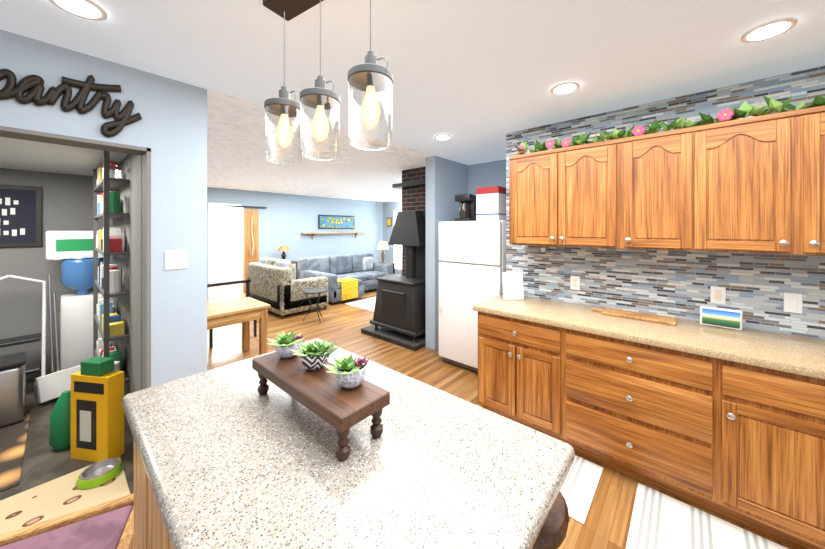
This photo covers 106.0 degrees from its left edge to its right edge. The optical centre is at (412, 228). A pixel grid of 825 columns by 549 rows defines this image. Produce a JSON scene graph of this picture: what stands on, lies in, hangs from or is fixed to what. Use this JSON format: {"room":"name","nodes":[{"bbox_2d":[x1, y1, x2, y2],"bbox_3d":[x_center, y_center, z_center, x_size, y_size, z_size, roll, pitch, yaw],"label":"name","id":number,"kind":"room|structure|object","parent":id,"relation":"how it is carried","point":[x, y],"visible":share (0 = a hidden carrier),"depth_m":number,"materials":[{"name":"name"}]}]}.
{"room":"kitchen","nodes":[
{"label":"kitchen","id":0,"kind":"room"},
{"bbox_2d":[0,168,102,380],"bbox_3d":[-4.746,0.475,2.291,0.150,2.130,3.560,0,0,41],"label":"wall","id":1,"kind":"structure","parent":0,"point":[67,202],"depth_m":3.20,"materials":[{"name":"grey paint"}]},
{"bbox_2d":[0,184,41,246],"bbox_3d":[-4.034,-0.125,2.956,0.035,0.610,0.660,0,0,41],"label":"chalkboard sign","id":2,"kind":"object","parent":1,"relation":"attached to","point":[20,216],"visible":1,"depth_m":3.09,"materials":[{"name":"black chalkboard"},{"name":"painted wood"},{"name":"paper"}]},
{"bbox_2d":[0,137,127,175],"bbox_3d":[-3.827,-0.820,1.481,2.600,0.460,3.560,0,0,41],"label":"ceiling","id":3,"kind":"structure","parent":0,"point":[20,154],"depth_m":2.57,"materials":[{"name":"white paint"}]},
{"bbox_2d":[0,379,133,500],"bbox_3d":[-3.771,1.538,1.431,2.750,0.004,3.560,0,0,41],"label":"floor","id":4,"kind":"structure","parent":0,"point":[44,461],"depth_m":2.10,"materials":[{"name":"stone"}]},
{"bbox_2d":[0,408,30,491],"bbox_3d":[-3.150,1.532,1.871,1.200,0.008,1.040,0,0,41],"label":"floral rug","id":5,"kind":"object","parent":4,"relation":"on","point":[13,437],"visible":1,"depth_m":2.14,"materials":[{"name":"brown fabric"}]},
{"bbox_2d":[0,351,27,427],"bbox_3d":[-3.271,1.284,2.444,0.300,0.488,0.300,0,0,41],"label":"trash can","id":6,"kind":"object","parent":5,"relation":"on","point":[12,387],"visible":1,"depth_m":2.42,"materials":[{"name":"silver metal"}]},
{"bbox_2d":[0,275,46,375],"bbox_3d":[-3.715,0.986,2.862,0.544,1.116,0.446,0,0,41],"label":"step ladder","id":7,"kind":"object","parent":4,"relation":"on","point":[13,341],"visible":0.88,"depth_m":2.92,"materials":[{"name":"white metal"}]},
{"bbox_2d":[34,274,80,403],"bbox_3d":[-3.231,0.968,2.852,0.303,1.089,0.306,0,0,41],"label":"dustpan","id":8,"kind":"object","parent":4,"relation":"on","point":[51,386],"visible":0.81,"depth_m":2.83,"materials":[{"name":"white plastic"}]},
{"bbox_2d":[49,390,70,450],"bbox_3d":[-2.455,1.345,2.205,0.152,0.380,0.160,0,0,41],"label":"bag","id":9,"kind":"object","parent":4,"relation":"on","point":[60,429],"visible":0.73,"depth_m":2.15,"materials":[{"name":"green"}]},
{"bbox_2d":[0,455,129,534],"bbox_3d":[-1.906,1.533,1.581,0.850,0.006,0.690,0,0,41],"label":"rug","id":10,"kind":"object","parent":4,"relation":"on","point":[58,497],"visible":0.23,"depth_m":1.76,"materials":[{"name":"beige fabric"}]},
{"bbox_2d":[0,493,133,548],"bbox_3d":[-1.595,1.464,1.246,0.720,0.130,0.600,0,0,-29],"label":"dog bed","id":11,"kind":"object","parent":10,"relation":"on","point":[108,524],"visible":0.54,"depth_m":1.45,"materials":[{"name":"pink fabric"}]},
{"bbox_2d":[75,458,122,489],"bbox_3d":[-1.931,1.504,1.923,0.205,0.050,0.208,0,0,41],"label":"bowl","id":12,"kind":"object","parent":10,"relation":"on","point":[99,473],"visible":1,"depth_m":1.91,"materials":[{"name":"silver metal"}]},
{"bbox_2d":[60,258,102,370],"bbox_3d":[-3.410,0.922,3.209,0.320,1.236,0.305,0,0,41],"label":"water cooler","id":13,"kind":"object","parent":4,"relation":"on","point":[76,328],"visible":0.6,"depth_m":3.09,"materials":[{"name":"white plastic"}]},
{"bbox_2d":[46,231,102,259],"bbox_3d":[-3.426,0.162,3.190,0.150,0.283,0.435,0,0,41],"label":"pack","id":14,"kind":"object","parent":13,"relation":"on","point":[61,245],"visible":0.65,"depth_m":3.09,"materials":[{"name":"white"}]},
{"bbox_2d":[71,370,123,461],"bbox_3d":[-2.131,1.256,2.103,0.300,0.560,0.103,0,0,9],"label":"box","id":15,"kind":"object","parent":4,"relation":"on","point":[97,422],"visible":0.96,"depth_m":2.06,"materials":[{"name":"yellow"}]},
{"bbox_2d":[81,356,113,375],"bbox_3d":[-2.130,0.930,2.105,0.160,0.089,0.090,0,0,9],"label":"package","id":16,"kind":"object","parent":15,"relation":"on","point":[97,366],"visible":1,"depth_m":2.07,"materials":[{"name":"green cardboard"}]},
{"bbox_2d":[93,151,128,382],"bbox_3d":[-2.639,0.480,2.707,1.100,2.120,0.140,0,0,41],"label":"pantry shelving","id":17,"kind":"object","parent":4,"relation":"on","point":[108,241],"visible":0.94,"depth_m":2.41,"materials":[{"name":"grey metal"}]},
{"bbox_2d":[0,29,151,389],"bbox_3d":[-2.808,0.305,0.569,0.174,2.470,3.540,0,0,41],"label":"wall","id":18,"kind":"structure","parent":0,"point":[24,56],"depth_m":1.66,"materials":[{"name":"blue"}]},
{"bbox_2d":[0,69,141,137],"bbox_3d":[-1.778,-0.664,1.594,0.032,0.323,0.596,0,0,41],"label":"sign","id":19,"kind":"object","parent":18,"relation":"attached to","point":[34,85],"visible":1,"depth_m":1.61,"materials":[{"name":"black metal"}]},
{"bbox_2d":[110,74,206,448],"bbox_3d":[-3.572,0.305,3.809,5.604,2.470,0.310,0,0,41],"label":"wall","id":20,"kind":"structure","parent":0,"point":[165,137],"depth_m":1.99,"materials":[{"name":"blue"}]},
{"bbox_2d":[164,250,186,269],"bbox_3d":[-1.478,0.195,1.946,0.008,0.116,0.116,0,0,41],"label":"switch plate","id":21,"kind":"object","parent":20,"relation":"attached to","point":[175,260],"visible":1,"depth_m":1.94,"materials":[{"name":"white plastic"}]},
{"bbox_2d":[209,203,240,281],"bbox_3d":[-6.185,0.305,8.786,0.100,2.470,3.400,0,0,41],"label":"window","id":22,"kind":"structure","parent":0,"point":[224,242],"depth_m":9.32,"materials":[{"name":"white glass"}]},
{"bbox_2d":[207,187,382,297],"bbox_3d":[-3.313,0.305,8.453,0.150,2.470,7.000,0,0,41],"label":"wall","id":23,"kind":"structure","parent":0,"point":[285,219],"depth_m":8.61,"materials":[{"name":"blue paint"}]},
{"bbox_2d":[227,205,266,291],"bbox_3d":[-3.982,0.485,7.510,0.084,2.070,0.900,0,0,41],"label":"panel","id":24,"kind":"object","parent":23,"relation":"attached to","point":[251,235],"visible":0.81,"depth_m":7.56,"materials":[{"name":"brown wood"}]},
{"bbox_2d":[301,232,366,238],"bbox_3d":[-2.286,0.205,9.381,0.158,0.190,2.250,0,0,41],"label":"wall shelf","id":25,"kind":"object","parent":23,"relation":"attached to","point":[356,234],"visible":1,"depth_m":9.25,"materials":[{"name":"brown wood"}]},
{"bbox_2d":[318,215,354,228],"bbox_3d":[-2.291,-0.200,9.472,0.031,0.420,1.300,0,0,41],"label":"framed picture","id":26,"kind":"object","parent":23,"relation":"attached to","point":[335,222],"visible":0.98,"depth_m":9.43,"materials":[{"name":"black"}]},
{"bbox_2d":[383,201,401,273],"bbox_3d":[0.715,0.305,9.468,4.550,2.470,0.150,0,0,41],"label":"wall","id":27,"kind":"structure","parent":0,"point":[389,208],"depth_m":10.68,"materials":[{"name":"blue"}]},
{"bbox_2d":[387,218,391,225],"bbox_3d":[-0.800,-0.230,10.684,0.230,0.300,0.026,0,0,41],"label":"picture","id":28,"kind":"object","parent":27,"relation":"attached to","point":[389,221],"visible":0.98,"depth_m":10.66,"materials":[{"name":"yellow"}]},
{"bbox_2d":[394,210,401,268],"bbox_3d":[-0.371,0.365,10.316,0.700,1.950,0.010,0,0,41],"label":"window curtain","id":29,"kind":"object","parent":27,"relation":"attached to","point":[398,256],"depth_m":10.41,"materials":[{"name":"white fabric"}]},
{"bbox_2d":[0,0,824,201],"bbox_3d":[-0.094,-0.990,3.749,14.100,0.120,13.500,0,0,41],"label":"ceiling","id":30,"kind":"structure","parent":0,"point":[477,80],"depth_m":1.72,"materials":[{"name":"white paint"}]},
{"bbox_2d":[49,0,107,20],"bbox_3d":[-1.390,-0.925,1.292,0.176,0.010,0.176,0,0,41],"label":"recessed light","id":31,"kind":"object","parent":30,"relation":"in","point":[89,10],"visible":1,"depth_m":1.30,"materials":[{"name":"white paint"}]},
{"bbox_2d":[263,0,323,20],"bbox_3d":[-0.239,-0.915,1.090,0.800,0.027,0.120,0,0,33],"label":"ceiling canopy","id":32,"kind":"object","parent":30,"relation":"in","point":[292,9],"visible":0.89,"depth_m":1.26,"materials":[{"name":"brown metal"}]},
{"bbox_2d":[264,11,303,164],"bbox_3d":[-0.531,-0.589,1.288,0.156,0.627,0.150,0,0,41],"label":"pendant light","id":33,"kind":"object","parent":32,"relation":"hanging from","point":[284,106],"visible":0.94,"depth_m":1.27,"materials":[{"name":"clear glass"}]},
{"bbox_2d":[300,0,339,160],"bbox_3d":[-0.355,-0.589,1.200,0.156,0.627,0.150,0,0,41],"label":"pendant light","id":34,"kind":"object","parent":32,"relation":"hanging from","point":[320,97],"visible":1,"depth_m":1.19,"materials":[{"name":"clear glass"}]},
{"bbox_2d":[348,0,392,149],"bbox_3d":[-0.140,-0.589,1.036,0.156,0.627,0.150,0,0,41],"label":"pendant light","id":35,"kind":"object","parent":32,"relation":"hanging from","point":[370,76],"visible":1,"depth_m":1.02,"materials":[{"name":"clear glass"}]},
{"bbox_2d":[434,134,451,139],"bbox_3d":[0.309,-0.925,3.151,0.176,0.010,0.176,0,0,41],"label":"recessed light","id":36,"kind":"object","parent":30,"relation":"in","point":[442,137],"visible":1,"depth_m":3.14,"materials":[{"name":"white paint"}]},
{"bbox_2d":[550,82,579,94],"bbox_3d":[1.007,-0.925,2.054,0.176,0.010,0.176,0,0,41],"label":"recessed light","id":37,"kind":"object","parent":30,"relation":"in","point":[564,88],"visible":0.98,"depth_m":2.04,"materials":[{"name":"white paint"}]},
{"bbox_2d":[741,17,797,42],"bbox_3d":[1.663,-0.925,1.455,0.176,0.010,0.176,0,0,41],"label":"recessed light","id":38,"kind":"object","parent":30,"relation":"in","point":[769,29],"visible":0.92,"depth_m":1.44,"materials":[{"name":"white paint"}]},
{"bbox_2d":[426,156,467,349],"bbox_3d":[0.491,0.305,4.300,0.150,2.470,0.800,0,0,41],"label":"wall","id":39,"kind":"structure","parent":0,"point":[446,181],"depth_m":4.02,"materials":[{"name":"blue paint"}]},
{"bbox_2d":[468,159,505,195],"bbox_3d":[2.999,0.305,2.722,8.100,2.470,0.150,0,0,41],"label":"wall","id":40,"kind":"structure","parent":0,"point":[488,174],"depth_m":4.35,"materials":[{"name":"blue paint"}]},
{"bbox_2d":[207,283,796,548],"bbox_3d":[-0.094,1.590,3.749,14.100,0.100,13.500,0,0,41],"label":"floor","id":41,"kind":"structure","parent":0,"point":[606,525],"depth_m":3.61,"materials":[{"name":"brown wood"}]},
{"bbox_2d":[207,279,256,347],"bbox_3d":[-2.722,1.150,4.133,0.350,0.780,1.200,0,0,41],"label":"metal bench","id":42,"kind":"object","parent":41,"relation":"on","point":[247,295],"visible":0.29,"depth_m":4.43,"materials":[{"name":"black metal"}]},
{"bbox_2d":[207,297,270,354],"bbox_3d":[-2.178,1.210,3.480,0.630,0.660,0.900,0,0,41],"label":"wood table","id":43,"kind":"object","parent":41,"relation":"on","point":[245,311],"visible":0.56,"depth_m":3.56,"materials":[{"name":"brown wood"}]},
{"bbox_2d":[248,257,327,318],"bbox_3d":[-2.463,1.055,6.105,1.470,0.970,0.940,0,0,41],"label":"loveseat","id":44,"kind":"object","parent":41,"relation":"on","point":[276,286],"visible":0.96,"depth_m":5.59,"materials":[{"name":"beige fabric"}]},
{"bbox_2d":[290,261,296,279],"bbox_3d":[-3.258,1.190,7.872,0.400,0.700,0.600,0,0,41],"label":"console table","id":45,"kind":"object","parent":41,"relation":"on","point":[293,262],"visible":0.21,"depth_m":7.95,"materials":[{"name":"brown wood"}]},
{"bbox_2d":[278,246,289,259],"bbox_3d":[-3.258,0.639,7.872,0.300,0.400,0.300,0,0,41],"label":"table lamp","id":46,"kind":"object","parent":45,"relation":"on","point":[283,249],"visible":0.75,"depth_m":7.81,"materials":[{"name":"brown metal"}]},
{"bbox_2d":[302,288,327,322],"bbox_3d":[-1.639,1.292,5.245,0.404,0.504,0.400,0,0,41],"label":"side table","id":47,"kind":"object","parent":41,"relation":"on","point":[315,291],"visible":1,"depth_m":5.22,"materials":[{"name":"black metal"}]},
{"bbox_2d":[134,440,532,548],"bbox_3d":[-0.306,1.101,1.001,1.254,0.878,0.747,0,0,41],"label":"kitchen island","id":48,"kind":"object","parent":41,"relation":"on","point":[150,531],"visible":0.06,"depth_m":0.96,"materials":[{"name":"speckled granite"},{"name":"oak"}]},
{"bbox_2d":[122,338,574,548],"bbox_3d":[-0.305,0.635,1.013,1.329,0.050,0.817,0,0,41],"label":"island countertop","id":49,"kind":"structure","parent":48,"relation":"on","point":[231,457],"depth_m":0.79,"materials":[{"name":"grey stone"}]},
{"bbox_2d":[252,351,389,461],"bbox_3d":[-0.329,0.544,1.033,0.550,0.129,0.175,0,0,41],"label":"riser","id":50,"kind":"object","parent":49,"relation":"on","point":[323,394],"visible":0.98,"depth_m":0.91,"materials":[{"name":"brown wood"}]},
{"bbox_2d":[267,332,304,357],"bbox_3d":[-0.476,0.436,1.166,0.146,0.085,0.146,0,0,41],"label":"succulent","id":51,"kind":"object","parent":50,"relation":"on","point":[283,344],"visible":0.98,"depth_m":1.15,"materials":[{"name":"green plant"}]},
{"bbox_2d":[290,340,340,370],"bbox_3d":[-0.336,0.437,1.075,0.167,0.085,0.158,0,0,41],"label":"succulent","id":52,"kind":"object","parent":50,"relation":"on","point":[314,355],"visible":1,"depth_m":1.05,"materials":[{"name":"green plant"}]},
{"bbox_2d":[323,354,369,388],"bbox_3d":[-0.205,0.437,0.948,0.139,0.083,0.140,0,0,41],"label":"succulent","id":53,"kind":"object","parent":50,"relation":"on","point":[349,372],"visible":1,"depth_m":0.93,"materials":[{"name":"green plant"}]},
{"bbox_2d":[297,253,392,302],"bbox_3d":[-1.416,1.090,7.467,1.400,0.900,2.170,0,0,41],"label":"sectional","id":54,"kind":"object","parent":41,"relation":"on","point":[365,270],"visible":0.69,"depth_m":7.40,"materials":[{"name":"grey fabric"}]},
{"bbox_2d":[337,278,357,300],"bbox_3d":[-1.432,1.274,6.608,0.352,0.392,0.420,0,0,41],"label":"throw blanket","id":55,"kind":"object","parent":54,"relation":"on","point":[349,288],"visible":0.85,"depth_m":6.49,"materials":[{"name":"yellow fabric"}]},
{"bbox_2d":[345,297,375,311],"bbox_3d":[-0.208,1.534,6.682,1.350,0.012,2.050,0,0,41],"label":"living room rug","id":56,"kind":"object","parent":41,"relation":"on","point":[368,304],"visible":0.25,"depth_m":6.32,"materials":[{"name":"white fabric"}]},
{"bbox_2d":[377,262,394,273],"bbox_3d":[-0.842,1.260,8.874,0.500,0.560,0.500,0,0,41],"label":"end table","id":57,"kind":"object","parent":41,"relation":"on","point":[393,264],"visible":0.17,"depth_m":8.88,"materials":[{"name":"brown wood"}]},
{"bbox_2d":[377,241,388,262],"bbox_3d":[-0.842,0.669,8.874,0.340,0.620,0.340,0,0,41],"label":"table lamp","id":58,"kind":"object","parent":57,"relation":"on","point":[382,245],"visible":0.94,"depth_m":8.80,"materials":[{"name":"brown"}]},
{"bbox_2d":[361,325,425,350],"bbox_3d":[-0.037,1.507,4.631,1.060,0.064,0.998,0,0,41],"label":"hearth pad","id":59,"kind":"object","parent":41,"relation":"on","point":[395,337],"visible":0.4,"depth_m":4.26,"materials":[{"name":"stone"}]},
{"bbox_2d":[370,246,425,342],"bbox_3d":[-0.114,0.865,4.460,0.890,1.219,0.560,0,0,41],"label":"wood stove","id":60,"kind":"object","parent":59,"relation":"on","point":[400,304],"visible":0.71,"depth_m":4.24,"materials":[{"name":"black metal"}]},
{"bbox_2d":[388,166,425,277],"bbox_3d":[0.083,0.273,4.752,0.760,2.402,0.658,0,0,41],"label":"chimney column","id":61,"kind":"structure","parent":59,"relation":"on","point":[409,228],"depth_m":4.64,"materials":[{"name":"brick"}]},
{"bbox_2d":[439,220,505,372],"bbox_3d":[0.802,0.728,3.579,0.760,1.625,0.770,0,0,41],"label":"fridge","id":62,"kind":"object","parent":41,"relation":"on","point":[472,258],"visible":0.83,"depth_m":3.33,"materials":[{"name":"white metal"}]},
{"bbox_2d":[455,194,475,220],"bbox_3d":[0.619,-0.241,3.620,0.200,0.310,0.190,0,0,41],"label":"coffee maker","id":63,"kind":"object","parent":62,"relation":"on","point":[467,207],"visible":0.88,"depth_m":3.56,"materials":[{"name":"black plastic"}]},
{"bbox_2d":[476,186,505,220],"bbox_3d":[0.876,-0.266,3.413,0.260,0.360,0.240,0,0,41],"label":"appliance box","id":64,"kind":"object","parent":62,"relation":"on","point":[490,203],"visible":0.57,"depth_m":3.31,"materials":[{"name":"white cardboard"}]},
{"bbox_2d":[533,492,568,548],"bbox_3d":[0.295,1.168,0.947,0.326,0.747,0.326,0,0,41],"label":"stool","id":65,"kind":"object","parent":41,"relation":"on","point":[552,533],"visible":0.06,"depth_m":0.83,"materials":[{"name":"brown leather"}]},
{"bbox_2d":[560,455,602,524],"bbox_3d":[0.740,1.535,2.087,0.850,0.008,0.510,0,0,41],"label":"kitchen rug","id":66,"kind":"object","parent":41,"relation":"on","point":[579,486],"visible":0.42,"depth_m":1.84,"materials":[{"name":"white fabric"}]},
{"bbox_2d":[478,311,824,548],"bbox_3d":[2.028,1.106,1.612,3.490,0.868,0.655,0,0,41],"label":"base cabinet","id":67,"kind":"object","parent":41,"relation":"on","point":[742,444],"visible":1,"depth_m":1.72,"materials":[{"name":"brown wood"}]},
{"bbox_2d":[473,295,824,379],"bbox_3d":[2.022,0.649,1.629,3.520,0.042,0.638,0,0,41],"label":"countertop","id":68,"kind":"structure","parent":67,"relation":"on","point":[797,354],"depth_m":1.85,"materials":[{"name":"beige stone"}]},
{"bbox_2d":[502,272,523,299],"bbox_3d":[0.896,0.508,2.799,0.180,0.238,0.094,0,0,-1],"label":"paper towel roll","id":69,"kind":"object","parent":68,"relation":"on","point":[512,285],"visible":1,"depth_m":2.77,"materials":[{"name":"white paper"}]},
{"bbox_2d":[591,307,676,325],"bbox_3d":[1.570,0.618,2.235,0.500,0.018,0.170,0,0,41],"label":"cutting board","id":70,"kind":"object","parent":68,"relation":"on","point":[661,319],"visible":1,"depth_m":2.19,"materials":[{"name":"brown wood"}]},
{"bbox_2d":[700,306,742,329],"bbox_3d":[1.966,0.563,1.988,0.190,0.126,0.098,0,0,41],"label":"smart display","id":71,"kind":"object","parent":68,"relation":"on","point":[722,317],"visible":1,"depth_m":1.96,"materials":[{"name":"white plastic"}]},
{"bbox_2d":[626,483,787,548],"bbox_3d":[1.773,1.535,1.157,1.570,0.008,0.540,0,0,41],"label":"kitchen rug","id":72,"kind":"object","parent":41,"relation":"on","point":[659,520],"visible":1,"depth_m":1.58,"materials":[{"name":"white fabric"}]},
{"bbox_2d":[506,65,824,338],"bbox_3d":[3.451,0.305,1.510,5.820,2.470,1.070,0,0,41],"label":"tiled wall","id":73,"kind":"structure","parent":0,"point":[675,283],"depth_m":2.18,"materials":[{"name":"tile"}]},
{"bbox_2d":[509,139,616,247],"bbox_3d":[1.234,-0.245,2.530,0.805,0.760,0.328,0,0,41],"label":"upper cabinet","id":74,"kind":"object","parent":73,"relation":"attached to","point":[565,196],"depth_m":2.37,"materials":[{"name":"brown wood"}]},
{"bbox_2d":[570,276,579,289],"bbox_3d":[1.371,0.457,2.625,0.072,0.116,0.008,0,0,41],"label":"electrical outlet plate","id":75,"kind":"object","parent":73,"relation":"attached to","point":[574,282],"visible":1,"depth_m":2.62,"materials":[{"name":"white plastic"}]},
{"bbox_2d":[617,129,676,249],"bbox_3d":[1.698,-0.245,2.121,0.433,0.760,0.328,0,0,41],"label":"upper cabinet","id":76,"kind":"object","parent":73,"relation":"attached to","point":[646,163],"depth_m":2.04,"materials":[{"name":"brown wood"}]},
{"bbox_2d":[710,286,725,304],"bbox_3d":[2.018,0.440,2.055,0.072,0.116,0.008,0,0,41],"label":"electrical outlet plate","id":77,"kind":"object","parent":73,"relation":"attached to","point":[717,295],"visible":1,"depth_m":2.05,"materials":[{"name":"white plastic"}]},
{"bbox_2d":[677,105,824,254],"bbox_3d":[2.114,-0.245,1.755,0.906,0.760,0.328,0,0,41],"label":"upper cabinet","id":78,"kind":"object","parent":73,"relation":"attached to","point":[756,184],"depth_m":1.73,"materials":[{"name":"brown wood"}]},
{"bbox_2d":[516,95,824,154],"bbox_3d":[2.123,-0.693,1.734,3.176,0.134,0.330,0,0,41],"label":"garland","id":79,"kind":"object","parent":78,"relation":"on","point":[745,109],"visible":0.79,"depth_m":2.02,"materials":[{"name":"green plant"}]},
{"bbox_2d":[784,292,802,313],"bbox_3d":[2.256,0.440,1.844,0.072,0.116,0.008,0,0,41],"label":"switch plate","id":80,"kind":"object","parent":73,"relation":"attached to","point":[793,302],"visible":1,"depth_m":1.84,"materials":[{"name":"white plastic"}]}
]}

